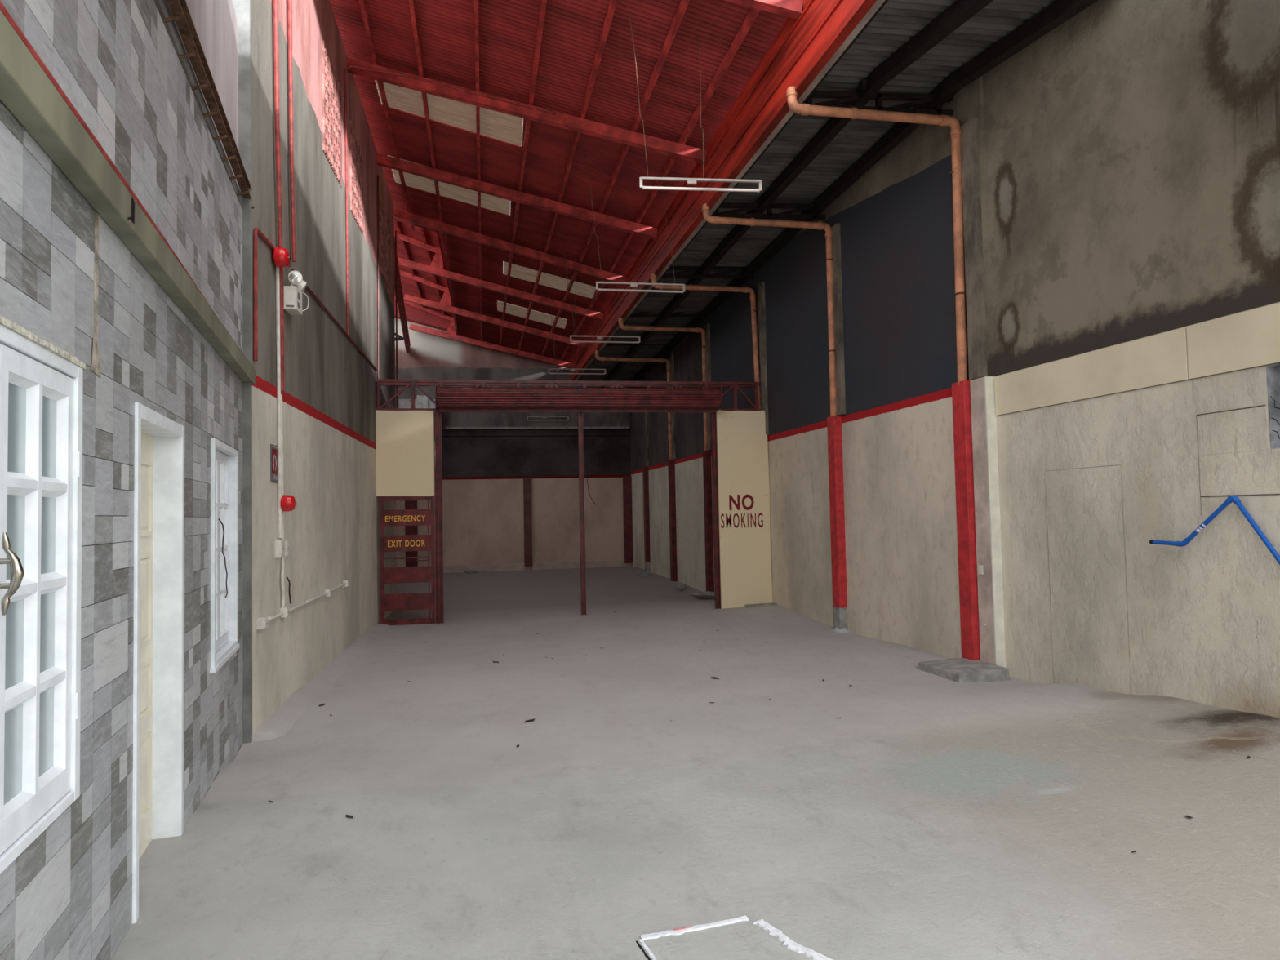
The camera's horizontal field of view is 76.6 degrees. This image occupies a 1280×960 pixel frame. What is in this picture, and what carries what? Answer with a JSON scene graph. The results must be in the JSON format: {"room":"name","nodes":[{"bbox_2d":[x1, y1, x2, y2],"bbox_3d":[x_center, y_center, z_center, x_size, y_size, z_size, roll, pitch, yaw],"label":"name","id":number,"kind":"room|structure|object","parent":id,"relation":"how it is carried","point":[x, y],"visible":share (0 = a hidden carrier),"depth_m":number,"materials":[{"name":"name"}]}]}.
{"room":"empty warehouse","nodes":[
{"label":"empty warehouse","id":0,"kind":"room"},
{"bbox_2d":[0,0,242,959],"bbox_3d":[-1.909,-0.856,2.580,0.208,5.800,8.624,0,-2,-19],"label":"wall","id":1,"kind":"structure","parent":0,"point":[68,895],"depth_m":3.04,"materials":[{"name":"stone"}]},
{"bbox_2d":[0,315,85,874],"bbox_3d":[-1.620,0.279,1.965,0.231,1.370,1.251,0,-2,-19],"label":"window","id":2,"kind":"structure","parent":1,"relation":"in","point":[42,383],"depth_m":2.25,"materials":[{"name":"white wood"}]},
{"bbox_2d":[91,211,101,377],"bbox_3d":[-1.872,-0.640,2.790,0.004,0.564,0.110,0,-2,-19],"label":"cement patch","id":3,"kind":"object","parent":1,"relation":"attached to","point":[95,362],"visible":1,"depth_m":2.78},
{"bbox_2d":[0,10,255,385],"bbox_3d":[-1.792,-0.993,2.665,0.076,0.125,7.930,0,-2,-19],"label":"wall beam","id":4,"kind":"structure","parent":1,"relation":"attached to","point":[26,91],"depth_m":2.58,"materials":[{"name":"green paint"}]},
{"bbox_2d":[0,0,221,321],"bbox_3d":[-1.801,-1.079,2.736,0.046,0.055,7.861,0,-2,-19],"label":"conduit","id":5,"kind":"object","parent":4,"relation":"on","point":[2,9],"visible":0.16,"depth_m":2.40,"materials":[{"name":"metal"}]},
{"bbox_2d":[132,401,184,923],"bbox_3d":[-2.236,0.800,3.623,0.182,2.190,0.910,0,-2,-19],"label":"door","id":6,"kind":"structure","parent":1,"relation":"in","point":[158,540],"depth_m":3.99,"materials":[{"name":"white wood"}]},
{"bbox_2d":[154,0,242,208],"bbox_3d":[-1.860,-2.246,2.644,0.050,0.260,8.220,0,-2,-19],"label":"trim","id":7,"kind":"structure","parent":1,"relation":"attached to","point":[162,6],"depth_m":4.42,"materials":[{"name":"grey paint"}]},
{"bbox_2d":[161,0,253,208],"bbox_3d":[-1.984,-2.264,3.184,0.104,0.380,7.124,0,-2,-19],"label":"roof eave","id":8,"kind":"object","parent":1,"relation":"attached to","point":[181,15],"visible":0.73,"depth_m":4.59,"materials":[{"name":"metal"}]},
{"bbox_2d":[208,437,239,673],"bbox_3d":[-2.808,0.474,5.336,0.180,1.415,1.030,0,-2,-19],"label":"window","id":9,"kind":"structure","parent":1,"relation":"in","point":[224,467],"depth_m":5.54,"materials":[{"name":"white wood"}]},
{"bbox_2d":[251,0,396,733],"bbox_3d":[-3.873,-1.640,10.610,0.200,8.104,8.650,-1,-2,-10],"label":"wall","id":10,"kind":"structure","parent":0,"point":[329,393],"depth_m":8.55,"materials":[{"name":"paint"}]},
{"bbox_2d":[231,0,252,743],"bbox_3d":[-3.147,-1.778,6.328,0.202,7.800,0.050,-1,-2,-10],"label":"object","id":11,"kind":"structure","parent":10,"relation":"attached to","point":[242,8],"depth_m":6.30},
{"bbox_2d":[253,227,290,360],"bbox_3d":[-3.118,-1.459,6.884,0.032,1.086,1.026,-1,-2,-10],"label":"conduit","id":12,"kind":"object","parent":10,"relation":"attached to","point":[256,231],"visible":0.94,"depth_m":6.39,"materials":[{"name":"metal"}]},
{"bbox_2d":[270,444,277,483],"bbox_3d":[-3.118,-0.139,6.905,0.008,0.320,0.210,-1,-2,-10],"label":"fire extinguisher sign","id":13,"kind":"object","parent":10,"relation":"attached to","point":[273,449],"visible":1,"depth_m":6.88,"materials":[{"name":"red paint"}]},
{"bbox_2d":[272,445,277,479],"bbox_3d":[-3.115,-0.146,6.916,0.001,0.285,0.150,-1,-2,-10],"label":"picture","id":14,"kind":"object","parent":13,"relation":"attached to","point":[273,446],"depth_m":6.92},
{"bbox_2d":[275,265,282,537],"bbox_3d":[-3.131,-0.689,7.021,0.032,2.381,0.097,-1,-2,-10],"label":"conduit","id":15,"kind":"object","parent":10,"relation":"attached to","point":[277,284],"visible":0.88,"depth_m":7.01,"materials":[{"name":"plastic"}]},
{"bbox_2d":[273,0,284,388],"bbox_3d":[-3.151,-3.376,7.043,0.040,5.151,0.290,-1,-2,-10],"label":"conduit","id":16,"kind":"object","parent":10,"relation":"attached to","point":[275,2],"visible":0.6,"depth_m":7.02,"materials":[{"name":"metal"}]},
{"bbox_2d":[275,539,284,557],"bbox_3d":[-3.093,0.589,6.963,0.057,0.150,0.120,-1,-2,-10],"label":"switch box","id":17,"kind":"object","parent":10,"relation":"attached to","point":[279,544],"visible":1,"depth_m":6.91,"materials":[{"name":"white plastic"}]},
{"bbox_2d":[271,247,290,267],"bbox_3d":[-3.086,-1.913,6.974,0.142,0.170,0.170,-1,-2,-10],"label":"bell","id":18,"kind":"object","parent":10,"relation":"attached to","point":[280,256],"visible":1,"depth_m":6.92,"materials":[{"name":"red metal"}]},
{"bbox_2d":[280,394,284,607],"bbox_3d":[-3.124,0.189,7.076,0.037,1.871,0.086,-1,-2,-10],"label":"conduit","id":19,"kind":"object","parent":10,"relation":"attached to","point":[282,559],"visible":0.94,"depth_m":7.07,"materials":[{"name":"plastic"}]},
{"bbox_2d":[280,494,296,511],"bbox_3d":[-3.072,0.202,7.065,0.142,0.144,0.144,-1,-2,-10],"label":"bell","id":20,"kind":"object","parent":10,"relation":"attached to","point":[288,503],"visible":0.98,"depth_m":7.01,"materials":[{"name":"red metal"}]},
{"bbox_2d":[287,0,296,262],"bbox_3d":[-3.239,-3.980,7.517,0.036,3.902,0.216,-1,-2,-10],"label":"conduit","id":21,"kind":"object","parent":10,"relation":"attached to","point":[289,2],"visible":1,"depth_m":7.48,"materials":[{"name":"metal"}]},
{"bbox_2d":[283,270,308,315],"bbox_3d":[-3.138,-1.704,7.400,0.156,0.359,0.282,-1,-2,-10],"label":"emergency light","id":22,"kind":"object","parent":10,"relation":"attached to","point":[292,295],"visible":1,"depth_m":7.28,"materials":[{"name":"white plastic"}]},
{"bbox_2d":[267,582,345,621],"bbox_3d":[-3.296,1.197,8.145,0.028,0.058,3.350,-1,-2,-10],"label":"conduit","id":23,"kind":"object","parent":10,"relation":"attached to","point":[273,617],"visible":0.84,"depth_m":7.80,"materials":[{"name":"white plastic"}]},
{"bbox_2d":[252,623,391,741],"bbox_3d":[-3.375,2.164,9.297,0.240,0.275,6.230,-1,-2,-10],"label":"baseboard","id":24,"kind":"structure","parent":10,"relation":"attached to","point":[279,723],"depth_m":7.59,"materials":[{"name":"concrete"}]},
{"bbox_2d":[322,40,342,188],"bbox_3d":[-3.639,-4.261,9.543,0.073,1.257,1.060,-1,-2,-10],"label":"panel","id":25,"kind":"object","parent":10,"relation":"attached to","point":[331,90],"visible":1,"depth_m":9.44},
{"bbox_2d":[291,268,377,370],"bbox_3d":[-3.660,-1.831,10.046,0.028,0.058,5.050,-1,-2,-10],"label":"conduit","id":26,"kind":"object","parent":10,"relation":"attached to","point":[307,287],"visible":0.94,"depth_m":9.54,"materials":[{"name":"red metal"}]},
{"bbox_2d":[349,120,364,234],"bbox_3d":[-3.901,-4.117,11.096,0.073,1.207,0.920,-1,-2,-10],"label":"panel","id":27,"kind":"object","parent":10,"relation":"attached to","point":[356,152],"visible":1,"depth_m":11.04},
{"bbox_2d":[377,175,378,378],"bbox_3d":[-4.158,-3.241,12.867,0.028,3.301,0.178,-1,-2,-10],"label":"conduit","id":28,"kind":"object","parent":10,"relation":"attached to","point":[377,175],"visible":1,"depth_m":12.85,"materials":[{"name":"red metal"}]},
{"bbox_2d":[378,197,391,292],"bbox_3d":[-4.349,-3.952,13.749,0.073,1.214,1.310,-1,-2,-10],"label":"panel","id":29,"kind":"object","parent":10,"relation":"attached to","point":[384,224],"visible":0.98,"depth_m":13.60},
{"bbox_2d":[395,231,398,408],"bbox_3d":[-4.479,-2.901,14.904,0.032,3.400,0.032,-1,-2,-10],"label":"conduit","id":30,"kind":"object","parent":10,"relation":"attached to","point":[396,286],"visible":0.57,"depth_m":14.90,"materials":[{"name":"red metal"}]},
{"bbox_2d":[344,65,555,336],"bbox_3d":[-2.416,-3.575,10.476,2.674,3.479,0.155,-1,-2,-7],"label":"conduit","id":31,"kind":"object","parent":10,"relation":"attached to","point":[348,66],"visible":1,"depth_m":10.30,"materials":[{"name":"metal"}]},
{"bbox_2d":[394,208,626,286],"bbox_3d":[-2.425,-4.443,15.550,4.422,1.275,0.115,-1,-2,-12],"label":"rafter","id":32,"kind":"object","parent":10,"relation":"attached to","point":[403,215],"visible":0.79,"depth_m":15.49,"materials":[{"name":"red paint"}]},
{"bbox_2d":[376,153,657,239],"bbox_3d":[-1.974,-4.633,13.275,4.558,1.291,0.115,-1,-2,-7],"label":"rafter","id":33,"kind":"object","parent":10,"relation":"attached to","point":[382,160],"visible":0.96,"depth_m":13.23,"materials":[{"name":"red paint"}]},
{"bbox_2d":[346,57,706,164],"bbox_3d":[-1.463,-4.851,10.681,4.718,1.319,0.115,-1,-2,-4],"label":"rafter","id":34,"kind":"object","parent":10,"relation":"attached to","point":[561,120],"visible":0.79,"depth_m":10.66,"materials":[{"name":"red paint"}]},
{"bbox_2d":[375,378,760,411],"bbox_3d":[-1.067,-1.349,13.227,6.200,0.492,0.355,-1,-2,-10],"label":"truss","id":35,"kind":"object","parent":10,"relation":"attached to","point":[441,383],"visible":0.7,"depth_m":13.11,"materials":[{"name":"red metal"}]},
{"bbox_2d":[435,385,722,412],"bbox_3d":[-0.926,-1.282,12.894,4.521,0.385,0.340,-1,-2,-10],"label":"roller shutter","id":36,"kind":"object","parent":10,"relation":"attached to","point":[447,399],"visible":1,"depth_m":12.79,"materials":[{"name":"red metal"}]},
{"bbox_2d":[724,0,803,19],"bbox_3d":[-0.875,-5.103,7.685,4.887,1.358,0.115,-1,-2,-4],"label":"rafter","id":37,"kind":"object","parent":10,"relation":"attached to","point":[788,8],"visible":1,"depth_m":7.77,"materials":[{"name":"red paint"}]},
{"bbox_2d":[395,300,632,570],"bbox_3d":[-5.322,-1.325,23.624,10.450,8.600,0.200,-1,-2,-10],"label":"wall","id":38,"kind":"structure","parent":0,"point":[484,471],"depth_m":23.75,"materials":[{"name":"paint"}]},
{"bbox_2d":[404,500,417,566],"bbox_3d":[-6.537,1.264,23.162,0.330,2.600,0.080,-1,-2,-10],"label":"pilaster","id":39,"kind":"object","parent":38,"relation":"attached to","point":[409,504],"visible":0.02,"depth_m":23.11,"materials":[{"name":"red metal"}]},
{"bbox_2d":[398,395,435,408],"bbox_3d":[-6.282,-2.003,23.096,1.100,0.750,0.540,-1,-2,-10],"label":"trim","id":40,"kind":"structure","parent":38,"relation":"attached to","point":[422,401],"depth_m":22.85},
{"bbox_2d":[523,477,532,566],"bbox_3d":[-3.284,1.220,23.714,0.230,2.600,0.080,-1,-2,-10],"label":"pilaster","id":41,"kind":"object","parent":38,"relation":"attached to","point":[526,481],"visible":1,"depth_m":23.68,"materials":[{"name":"red metal"}]},
{"bbox_2d":[443,560,624,573],"bbox_3d":[-3.934,2.565,23.557,7.060,0.265,0.055,-1,-2,-10],"label":"baseboard","id":42,"kind":"structure","parent":38,"relation":"attached to","point":[612,563],"depth_m":23.69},
{"bbox_2d":[445,426,628,429],"bbox_3d":[-2.984,-1.533,23.877,5.350,0.060,0.100,-1,-2,-10],"label":"trim","id":43,"kind":"structure","parent":38,"relation":"attached to","point":[446,428],"depth_m":23.80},
{"bbox_2d":[622,475,633,563],"bbox_3d":[-0.351,1.180,24.212,0.280,2.600,0.080,-1,-2,-10],"label":"pilaster","id":44,"kind":"object","parent":38,"relation":"attached to","point":[627,480],"visible":1,"depth_m":24.17,"materials":[{"name":"red metal"}]},
{"bbox_2d":[329,0,787,362],"bbox_3d":[-2.870,-4.723,15.460,6.443,1.880,17.200,-1,-2,-10],"label":"ceiling","id":45,"kind":"structure","parent":0,"point":[572,29],"depth_m":10.66,"materials":[{"name":"red paint"}]},
{"bbox_2d":[358,0,414,230],"bbox_3d":[-3.610,-5.377,11.430,0.048,0.480,9.356,-1,-2,-11],"label":"purlin","id":46,"kind":"structure","parent":45,"relation":"attached to","point":[362,4],"depth_m":11.38,"materials":[{"name":"red paint"}]},
{"bbox_2d":[394,239,410,353],"bbox_3d":[-5.677,-4.216,19.226,0.124,0.738,8.534,-1,-2,-14],"label":"beam","id":47,"kind":"structure","parent":45,"relation":"attached to","point":[401,304],"depth_m":19.52,"materials":[{"name":"metal"}]},
{"bbox_2d":[408,0,457,334],"bbox_3d":[-3.749,-4.914,15.294,0.048,0.788,17.058,-1,-2,-11],"label":"purlin","id":48,"kind":"structure","parent":45,"relation":"attached to","point":[411,4],"depth_m":11.87,"materials":[{"name":"red paint"}]},
{"bbox_2d":[375,80,523,146],"bbox_3d":[-2.671,-5.236,11.430,1.998,0.570,0.950,-1,-2,-10],"label":"skylight","id":49,"kind":"object","parent":45,"relation":"attached to","point":[505,127],"visible":0.77,"depth_m":11.52,"materials":[{"name":"plastic"}]},
{"bbox_2d":[388,155,510,215],"bbox_3d":[-3.236,-5.042,13.940,1.978,0.567,1.000,-1,-2,-10],"label":"sheet","id":50,"kind":"object","parent":45,"relation":"attached to","point":[497,204],"visible":0.59,"depth_m":14.13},
{"bbox_2d":[474,0,482,341],"bbox_3d":[-3.046,-4.743,15.405,0.048,0.779,17.058,-1,-2,-11],"label":"purlin","id":51,"kind":"structure","parent":45,"relation":"attached to","point":[476,2],"depth_m":11.52,"materials":[{"name":"red paint"}]},
{"bbox_2d":[498,0,546,345],"bbox_3d":[-2.426,-4.592,15.504,0.048,0.723,17.064,-1,-2,-12],"label":"purlin","id":52,"kind":"structure","parent":45,"relation":"attached to","point":[543,4],"depth_m":11.33,"materials":[{"name":"red paint"}]},
{"bbox_2d":[497,301,566,328],"bbox_3d":[-2.696,-4.118,20.208,1.678,0.485,0.850,-1,-2,-10],"label":"sheet","id":53,"kind":"object","parent":45,"relation":"attached to","point":[512,309],"visible":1,"depth_m":20.20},
{"bbox_2d":[503,261,595,298],"bbox_3d":[-1.960,-4.305,17.473,1.938,0.548,0.800,-1,-2,-10],"label":"sheet","id":54,"kind":"object","parent":45,"relation":"attached to","point":[517,271],"visible":0.99,"depth_m":17.46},
{"bbox_2d":[517,0,617,350],"bbox_3d":[-1.812,-4.442,15.601,0.048,0.679,17.071,-1,-2,-12],"label":"purlin","id":55,"kind":"structure","parent":45,"relation":"attached to","point":[612,4],"depth_m":10.71,"materials":[{"name":"red paint"}]},
{"bbox_2d":[547,287,605,374],"bbox_3d":[-1.386,-3.242,17.675,1.260,1.900,0.040,-1,-2,-10],"label":"fluorescent light","id":56,"kind":"object","parent":45,"relation":"hanging from","point":[555,368],"visible":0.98,"depth_m":17.61,"materials":[{"name":"white metal"}]},
{"bbox_2d":[560,232,640,343],"bbox_3d":[-0.708,-3.464,14.653,1.409,1.987,0.040,-1,-2,-10],"label":"fluorescent light","id":57,"kind":"object","parent":45,"relation":"hanging from","point":[598,337],"visible":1,"depth_m":14.59,"materials":[{"name":"white metal"}]},
{"bbox_2d":[540,0,689,355],"bbox_3d":[-1.147,-4.281,15.706,0.048,0.679,17.071,-1,-2,-12],"label":"purlin","id":58,"kind":"structure","parent":45,"relation":"attached to","point":[682,6],"depth_m":10.49,"materials":[{"name":"red paint"}]},
{"bbox_2d":[584,151,684,293],"bbox_3d":[-0.070,-3.696,11.624,1.419,2.016,0.040,-1,-2,-10],"label":"fluorescent light","id":59,"kind":"object","parent":45,"relation":"hanging from","point":[632,284],"visible":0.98,"depth_m":11.57,"materials":[{"name":"white metal"}]},
{"bbox_2d":[559,7,759,360],"bbox_3d":[-0.553,-4.136,15.800,0.048,0.645,17.077,-1,-2,-13],"label":"beam","id":60,"kind":"structure","parent":45,"relation":"attached to","point":[753,13],"depth_m":10.31,"materials":[{"name":"metal"}]},
{"bbox_2d":[628,11,762,192],"bbox_3d":[0.594,-3.992,8.613,1.409,1.895,0.040,-1,-2,-10],"label":"fluorescent light","id":61,"kind":"object","parent":45,"relation":"hanging from","point":[689,180],"visible":1,"depth_m":8.56,"materials":[{"name":"white metal"}]},
{"bbox_2d":[111,566,1279,959],"bbox_3d":[0.753,1.431,-2.677,14.550,0.328,54.600,-1,-2,-10],"label":"floor","id":62,"kind":"structure","parent":0,"point":[936,818],"depth_m":4.28,"materials":[{"name":"concrete"}]},
{"bbox_2d":[379,495,435,625],"bbox_3d":[-3.589,1.244,12.501,0.815,1.986,0.048,-1,-2,-10],"label":"door","id":63,"kind":"structure","parent":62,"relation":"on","point":[415,601],"depth_m":12.49,"materials":[{"name":"red metal"}]},
{"bbox_2d":[433,410,444,623],"bbox_3d":[-3.132,0.581,12.609,0.135,3.320,0.105,-1,-2,-10],"label":"steel post","id":64,"kind":"object","parent":62,"relation":"on","point":[437,415],"visible":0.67,"depth_m":12.59,"materials":[{"name":"metal"}]},
{"bbox_2d":[375,410,435,496],"bbox_3d":[-3.630,-0.412,12.566,0.890,1.340,0.050,-1,-2,-10],"label":"partition panel","id":65,"kind":"object","parent":64,"relation":"attached to","point":[405,439],"visible":1,"depth_m":12.54,"materials":[{"name":"beige paint"}]},
{"bbox_2d":[577,412,586,615],"bbox_3d":[-0.930,0.531,12.986,0.095,3.280,0.100,-1,-2,-10],"label":"steel post","id":66,"kind":"object","parent":62,"relation":"on","point":[580,440],"visible":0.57,"depth_m":12.97,"materials":[{"name":"metal"}]},
{"bbox_2d":[690,591,715,599],"bbox_3d":[1.294,2.212,15.552,0.637,0.163,0.357,-1,-2,-10],"label":"rubble","id":67,"kind":"object","parent":62,"relation":"on","point":[699,595],"visible":0.83,"depth_m":15.45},
{"bbox_2d":[710,412,720,608],"bbox_3d":[1.249,0.496,13.356,0.095,3.269,0.100,-1,-2,-10],"label":"steel post","id":68,"kind":"object","parent":62,"relation":"on","point":[713,419],"visible":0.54,"depth_m":13.34,"materials":[{"name":"metal"}]},
{"bbox_2d":[635,915,832,959],"bbox_3d":[0.369,1.703,2.863,0.666,0.020,0.598,0,-2,-16],"label":"floor marking","id":69,"kind":"object","parent":62,"relation":"on","point":[791,944],"visible":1,"depth_m":3.05,"materials":[{"name":"white paint"}]},
{"bbox_2d":[715,409,773,608],"bbox_3d":[1.741,0.490,13.432,0.905,3.310,0.054,-1,-2,-10],"label":"partition panel","id":70,"kind":"object","parent":62,"relation":"on","point":[742,446],"visible":0.98,"depth_m":13.40,"materials":[{"name":"beige paint"}]},
{"bbox_2d":[917,657,1009,682],"bbox_3d":[3.096,1.852,7.787,0.617,0.158,0.802,-1,-2,-10],"label":"concrete pad","id":71,"kind":"object","parent":62,"relation":"on","point":[957,669],"visible":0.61,"depth_m":7.59,"materials":[{"name":"concrete"}]},
{"bbox_2d":[578,0,1057,381],"bbox_3d":[0.920,-3.535,15.236,1.786,0.459,18.921,-1,-2,-13],"label":"ceiling","id":72,"kind":"structure","parent":0,"point":[898,21],"depth_m":9.46,"materials":[{"name":"metal"}]},
{"bbox_2d":[568,0,888,380],"bbox_3d":[0.007,-3.839,15.095,0.190,1.110,18.636,-1,-2,-13],"label":"gutter","id":73,"kind":"object","parent":72,"relation":"attached to","point":[806,49],"visible":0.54,"depth_m":9.20,"materials":[{"name":"red metal"}]},
{"bbox_2d":[408,324,572,368],"bbox_3d":[-4.275,-3.854,23.373,4.649,1.307,0.115,-1,-2,-5],"label":"rafter","id":74,"kind":"object","parent":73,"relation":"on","point":[412,326],"visible":0.89,"depth_m":23.33,"materials":[{"name":"red paint"}]},
{"bbox_2d":[394,218,455,333],"bbox_3d":[-5.685,-5.133,19.570,2.115,1.594,7.404,-1,-2,-10],"label":"roof truss","id":75,"kind":"object","parent":74,"relation":"on","point":[420,245],"visible":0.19,"depth_m":20.48,"materials":[{"name":"metal"}]},
{"bbox_2d":[403,293,586,348],"bbox_3d":[-3.679,-4.056,20.757,4.599,1.313,0.115,-1,-2,-9],"label":"rafter","id":76,"kind":"object","parent":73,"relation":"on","point":[411,299],"visible":0.86,"depth_m":20.70,"materials":[{"name":"red paint"}]},
{"bbox_2d":[397,257,604,320],"bbox_3d":[-3.073,-4.257,18.133,4.562,1.304,0.125,-1,-2,-10],"label":"rafter","id":77,"kind":"object","parent":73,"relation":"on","point":[402,262],"visible":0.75,"depth_m":18.09,"materials":[{"name":"red paint"}]},
{"bbox_2d":[600,0,993,387],"bbox_3d":[0.830,-3.440,15.163,0.141,0.540,18.529,-1,-2,-12],"label":"dark purlin","id":78,"kind":"object","parent":72,"relation":"attached to","point":[961,11],"visible":0.84,"depth_m":8.91,"materials":[{"name":"black paint"}]},
{"bbox_2d":[626,0,1097,387],"bbox_3d":[1.619,-3.450,15.297,0.141,0.540,18.529,-1,-2,-12],"label":"dark purlin","id":79,"kind":"object","parent":72,"relation":"attached to","point":[1061,11],"visible":0.81,"depth_m":8.90,"materials":[{"name":"black paint"}]},
{"bbox_2d":[629,0,1279,718],"bbox_3d":[2.319,-0.809,13.630,0.493,6.438,22.246,-1,-2,-13],"label":"wall","id":80,"kind":"structure","parent":0,"point":[1129,153],"depth_m":6.91,"materials":[{"name":"paint"}]},
{"bbox_2d":[595,350,671,459],"bbox_3d":[-0.128,-1.770,19.388,1.855,2.671,0.184,-1,-2,-10],"label":"downpipe","id":81,"kind":"object","parent":80,"relation":"attached to","point":[597,352],"visible":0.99,"depth_m":19.46,"materials":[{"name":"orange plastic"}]},
{"bbox_2d":[642,466,650,572],"bbox_3d":[0.187,1.145,22.112,0.135,3.015,0.200,-1,-2,-10],"label":"pilaster","id":82,"kind":"object","parent":80,"relation":"attached to","point":[645,469],"visible":0.96,"depth_m":22.03,"materials":[{"name":"red metal"}]},
{"bbox_2d":[644,372,649,466],"bbox_3d":[0.187,-1.661,22.094,0.050,2.580,0.183,-1,-2,-13],"label":"trim","id":83,"kind":"structure","parent":80,"relation":"attached to","point":[646,422],"depth_m":22.01,"materials":[{"name":"metal"}]},
{"bbox_2d":[617,317,707,450],"bbox_3d":[0.502,-1.938,16.579,1.852,2.750,0.125,-1,-2,-10],"label":"downpipe","id":84,"kind":"object","parent":80,"relation":"attached to","point":[620,320],"visible":0.9,"depth_m":16.66,"materials":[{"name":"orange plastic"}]},
{"bbox_2d":[667,459,677,581],"bbox_3d":[0.788,0.998,19.428,0.135,2.965,0.200,-1,-2,-10],"label":"pilaster","id":85,"kind":"object","parent":80,"relation":"attached to","point":[671,463],"visible":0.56,"depth_m":19.35,"materials":[{"name":"red metal"}]},
{"bbox_2d":[669,351,675,459],"bbox_3d":[0.789,-1.783,19.410,0.050,2.580,0.183,-1,-2,-13],"label":"trim","id":86,"kind":"structure","parent":80,"relation":"attached to","point":[672,358],"depth_m":19.35,"materials":[{"name":"metal"}]},
{"bbox_2d":[650,273,761,410],"bbox_3d":[1.144,-2.097,13.715,1.863,2.814,0.334,-1,-2,-10],"label":"downpipe","id":87,"kind":"object","parent":80,"relation":"attached to","point":[653,277],"visible":0.8,"depth_m":13.86,"materials":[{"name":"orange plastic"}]},
{"bbox_2d":[662,266,752,278],"bbox_3d":[1.167,-3.612,14.063,1.620,0.250,0.060,-1,-2,-10],"label":"truss","id":88,"kind":"object","parent":80,"relation":"attached to","point":[686,268],"visible":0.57,"depth_m":14.03,"materials":[{"name":"metal"}]},
{"bbox_2d":[704,323,711,449],"bbox_3d":[1.413,-1.910,16.628,0.050,2.580,0.183,-1,-2,-13],"label":"trim","id":89,"kind":"structure","parent":80,"relation":"attached to","point":[707,326],"depth_m":16.58,"materials":[{"name":"concrete"}]},
{"bbox_2d":[702,449,714,591],"bbox_3d":[1.412,0.871,16.646,0.135,2.965,0.200,-1,-2,-10],"label":"pilaster","id":90,"kind":"object","parent":80,"relation":"attached to","point":[707,472],"visible":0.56,"depth_m":16.57,"materials":[{"name":"red metal"}]},
{"bbox_2d":[757,281,768,434],"bbox_3d":[2.078,-2.045,13.660,0.050,2.580,0.183,-1,-2,-13],"label":"trim","id":91,"kind":"structure","parent":80,"relation":"attached to","point":[762,312],"depth_m":13.61,"materials":[{"name":"concrete"}]},
{"bbox_2d":[712,202,825,219],"bbox_3d":[1.798,-3.740,11.252,1.620,0.250,0.060,-1,-2,-10],"label":"truss","id":92,"kind":"object","parent":80,"relation":"attached to","point":[788,215],"visible":0.69,"depth_m":11.23,"materials":[{"name":"metal"}]},
{"bbox_2d":[702,203,836,416],"bbox_3d":[1.770,-2.256,10.920,1.852,2.870,0.125,-1,-2,-10],"label":"downpipe","id":93,"kind":"object","parent":80,"relation":"attached to","point":[714,220],"visible":1,"depth_m":11.01,"materials":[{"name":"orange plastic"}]},
{"bbox_2d":[831,223,845,415],"bbox_3d":[2.683,-2.168,10.966,0.050,2.580,0.183,-1,-2,-13],"label":"trim","id":94,"kind":"structure","parent":80,"relation":"attached to","point":[836,237],"depth_m":10.92,"materials":[{"name":"concrete"}]},
{"bbox_2d":[826,415,850,632],"bbox_3d":[2.693,0.637,10.965,0.332,3.015,0.340,-1,-2,-10],"label":"pilaster","id":95,"kind":"object","parent":80,"relation":"attached to","point":[834,433],"visible":0.9,"depth_m":10.91,"materials":[{"name":"red paint"}]},
{"bbox_2d":[786,86,967,385],"bbox_3d":[2.393,-2.410,8.097,1.870,2.921,0.151,-1,-2,-10],"label":"downpipe","id":96,"kind":"object","parent":80,"relation":"attached to","point":[805,109],"visible":1,"depth_m":8.19,"materials":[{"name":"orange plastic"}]},
{"bbox_2d":[804,90,953,115],"bbox_3d":[2.454,-3.873,8.323,1.620,0.250,0.060,-1,-2,-10],"label":"truss","id":97,"kind":"object","parent":80,"relation":"attached to","point":[844,97],"visible":0.56,"depth_m":8.31,"materials":[{"name":"metal"}]},
{"bbox_2d":[951,380,980,660],"bbox_3d":[3.311,0.415,8.176,0.135,2.825,0.200,-1,-2,-10],"label":"pilaster","id":98,"kind":"object","parent":80,"relation":"attached to","point":[961,393],"visible":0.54,"depth_m":8.12,"materials":[{"name":"red paint"}]},
{"bbox_2d":[960,117,987,379],"bbox_3d":[3.328,-2.300,8.086,0.050,2.580,0.223,-1,-2,-13],"label":"trim","id":99,"kind":"structure","parent":80,"relation":"attached to","point":[970,156],"depth_m":8.04,"materials":[{"name":"concrete"}]},
{"bbox_2d":[969,377,995,664],"bbox_3d":[3.390,0.526,7.943,0.055,3.060,0.238,-1,-2,-13],"label":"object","id":100,"kind":"structure","parent":80,"relation":"attached to","point":[978,413],"depth_m":7.94,"materials":[{"name":"beige paint"}]},
{"bbox_2d":[984,376,1005,667],"bbox_3d":[3.437,0.520,7.825,0.106,3.060,0.016,-1,-2,-10],"label":"trim","id":101,"kind":"structure","parent":80,"relation":"attached to","point":[991,421],"depth_m":7.82,"materials":[{"name":"white paint"}]},
{"bbox_2d":[1149,495,1279,564],"bbox_3d":[3.949,0.453,5.468,0.057,0.699,1.124,-1,-2,-16],"label":"pipe","id":102,"kind":"object","parent":80,"relation":"attached to","point":[1235,499],"visible":1,"depth_m":5.44,"materials":[{"name":"plastic"}]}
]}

